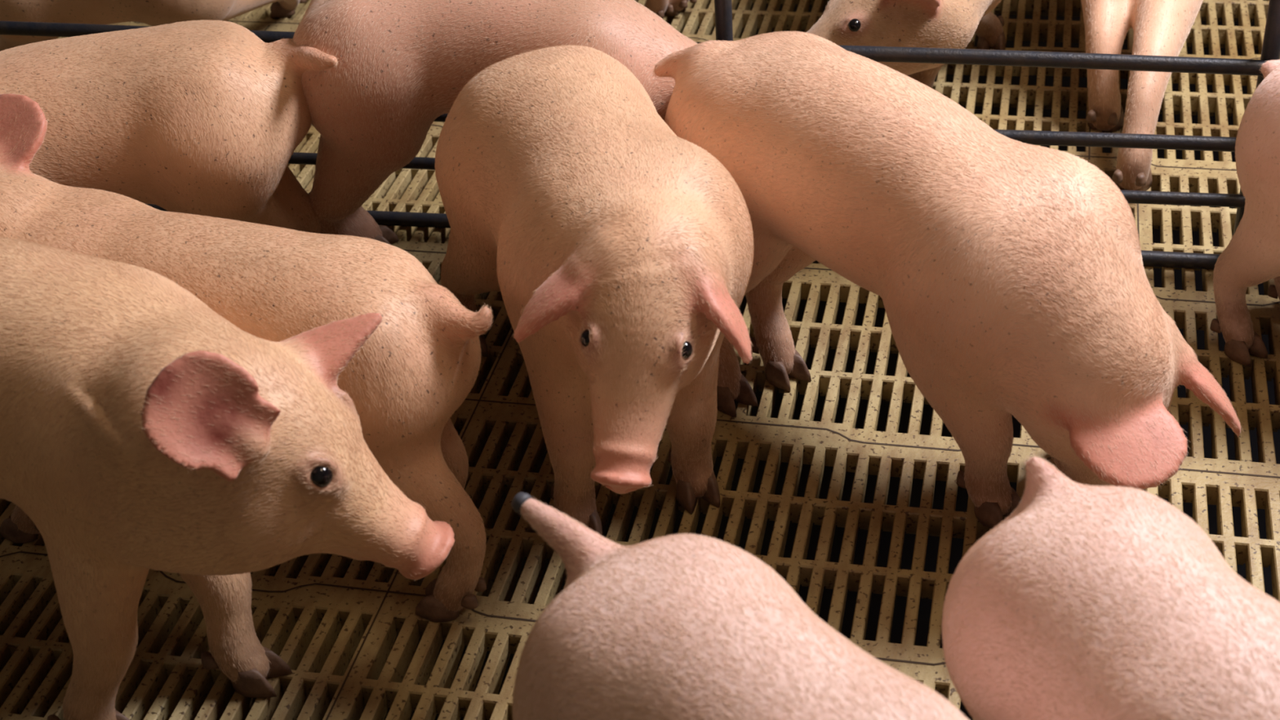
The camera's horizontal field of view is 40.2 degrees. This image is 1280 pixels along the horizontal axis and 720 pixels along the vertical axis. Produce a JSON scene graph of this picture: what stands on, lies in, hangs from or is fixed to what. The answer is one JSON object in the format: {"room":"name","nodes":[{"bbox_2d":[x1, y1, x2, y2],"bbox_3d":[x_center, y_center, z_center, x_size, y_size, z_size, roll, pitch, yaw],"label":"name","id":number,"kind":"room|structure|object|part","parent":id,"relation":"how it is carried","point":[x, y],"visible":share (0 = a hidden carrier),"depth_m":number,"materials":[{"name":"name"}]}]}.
{"room":"farm building","nodes":[
{"label":"farm building","id":0,"kind":"room"},
{"bbox_2d":[0,0,1279,719],"bbox_3d":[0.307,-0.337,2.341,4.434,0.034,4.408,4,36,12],"label":"floor","id":1,"kind":"structure","parent":0,"point":[301,606],"depth_m":1.69,"materials":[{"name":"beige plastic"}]},
{"bbox_2d":[0,0,306,51],"bbox_3d":[-0.724,-0.538,2.431,0.435,0.319,0.431,-3,36,2],"label":"pig","id":2,"kind":"object","parent":1,"relation":"on","point":[150,12],"visible":0.56,"depth_m":2.26},
{"bbox_2d":[0,19,337,233],"bbox_3d":[-0.575,-0.174,1.881,0.538,0.347,0.214,-10,36,-8],"label":"pig","id":3,"kind":"object","parent":1,"relation":"on","point":[206,117],"visible":0.73,"depth_m":1.78},
{"bbox_2d":[0,236,454,719],"bbox_3d":[-0.540,0.094,1.457,0.797,0.407,0.263,4,36,12],"label":"pig","id":4,"kind":"object","parent":1,"relation":"on","point":[142,429],"visible":1,"depth_m":1.32},
{"bbox_2d":[0,91,493,622],"bbox_3d":[-0.445,-0.020,1.624,0.691,0.382,0.219,8,37,17],"label":"pig","id":5,"kind":"object","parent":1,"relation":"on","point":[405,384],"visible":0.49,"depth_m":1.51},
{"bbox_2d":[292,0,697,244],"bbox_3d":[-0.155,-0.244,1.912,0.485,0.376,0.209,4,36,12],"label":"pig","id":6,"kind":"object","parent":1,"relation":"on","point":[402,65],"visible":0.61,"depth_m":1.79},
{"bbox_2d":[434,44,754,536],"bbox_3d":[-0.030,-0.052,1.628,0.242,0.379,0.582,-13,36,-12],"label":"pig","id":7,"kind":"object","parent":1,"relation":"on","point":[618,250],"visible":0.94,"depth_m":1.48},
{"bbox_2d":[0,0,1279,269],"bbox_3d":[0.267,-0.357,1.864,3.300,0.562,0.031,4,36,11],"label":"fence","id":8,"kind":"object","parent":1,"relation":"on","point":[722,8],"visible":0.21,"depth_m":1.88,"materials":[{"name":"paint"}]},
{"bbox_3d":[0.268,-0.327,1.879,3.300,0.020,0.016,4,36,11],"label":"rail","id":9,"kind":"part","parent":8,"relation":"part of","materials":[{"name":"metal"}]},
{"bbox_3d":[0.283,-0.134,2.016,3.300,0.022,0.018,4,36,11],"label":"rail","id":10,"kind":"part","parent":8,"relation":"part of","materials":[{"name":"metal"}]},
{"bbox_3d":[0.091,-0.373,1.904,0.019,0.560,0.019,4,36,11],"label":"post","id":11,"kind":"part","parent":8,"relation":"part of","materials":[{"name":"metal"}]},
{"bbox_3d":[0.278,-0.197,1.972,3.300,0.018,0.014,4,36,11],"label":"rail","id":12,"kind":"part","parent":8,"relation":"part of","materials":[{"name":"metal"}]},
{"bbox_3d":[0.274,-0.251,1.933,3.300,0.020,0.016,4,36,11],"label":"rail","id":13,"kind":"part","parent":8,"relation":"part of","materials":[{"name":"metal"}]},
{"bbox_3d":[0.649,-0.336,1.791,0.019,0.560,0.019,4,36,11],"label":"post","id":14,"kind":"part","parent":8,"relation":"part of","materials":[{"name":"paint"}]},
{"bbox_2d":[644,0,697,18],"bbox_3d":[-0.089,-0.657,2.527,0.190,0.319,0.340,-31,43,-32],"label":"pig","id":15,"kind":"object","parent":1,"relation":"on","point":[662,8],"visible":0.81,"depth_m":2.54},
{"bbox_2d":[511,492,968,719],"bbox_3d":[0.117,0.339,1.080,0.212,0.360,0.594,-28,42,-30],"label":"pig","id":16,"kind":"object","parent":1,"relation":"on","point":[683,626],"visible":1,"depth_m":1.04},
{"bbox_2d":[806,0,1005,88],"bbox_3d":[0.378,-0.583,2.360,0.308,0.336,0.876,4,36,12],"label":"pig","id":17,"kind":"object","parent":1,"relation":"on","point":[934,24],"visible":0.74,"depth_m":2.02},
{"bbox_2d":[653,31,1243,528],"bbox_3d":[0.251,-0.074,1.633,0.223,0.373,0.652,-26,41,-28],"label":"pig","id":18,"kind":"object","parent":1,"relation":"on","point":[1008,274],"visible":0.88,"depth_m":1.49},
{"bbox_2d":[942,454,1279,719],"bbox_3d":[0.359,0.303,1.113,0.201,0.347,0.496,-17,37,-17],"label":"pig","id":19,"kind":"object","parent":1,"relation":"on","point":[1086,602],"visible":1,"depth_m":1.08},
{"bbox_2d":[1080,0,1203,191],"bbox_3d":[0.688,-0.601,2.322,0.231,0.374,0.910,12,39,22],"label":"pig","id":20,"kind":"object","parent":1,"relation":"on","point":[1160,27],"visible":0.88,"depth_m":2.11},
{"bbox_2d":[1209,59,1279,366],"bbox_3d":[0.742,-0.136,1.691,0.334,0.339,0.188,20,42,30],"label":"pig","id":21,"kind":"object","parent":1,"relation":"on","point":[1251,257],"visible":1,"depth_m":1.72}
]}

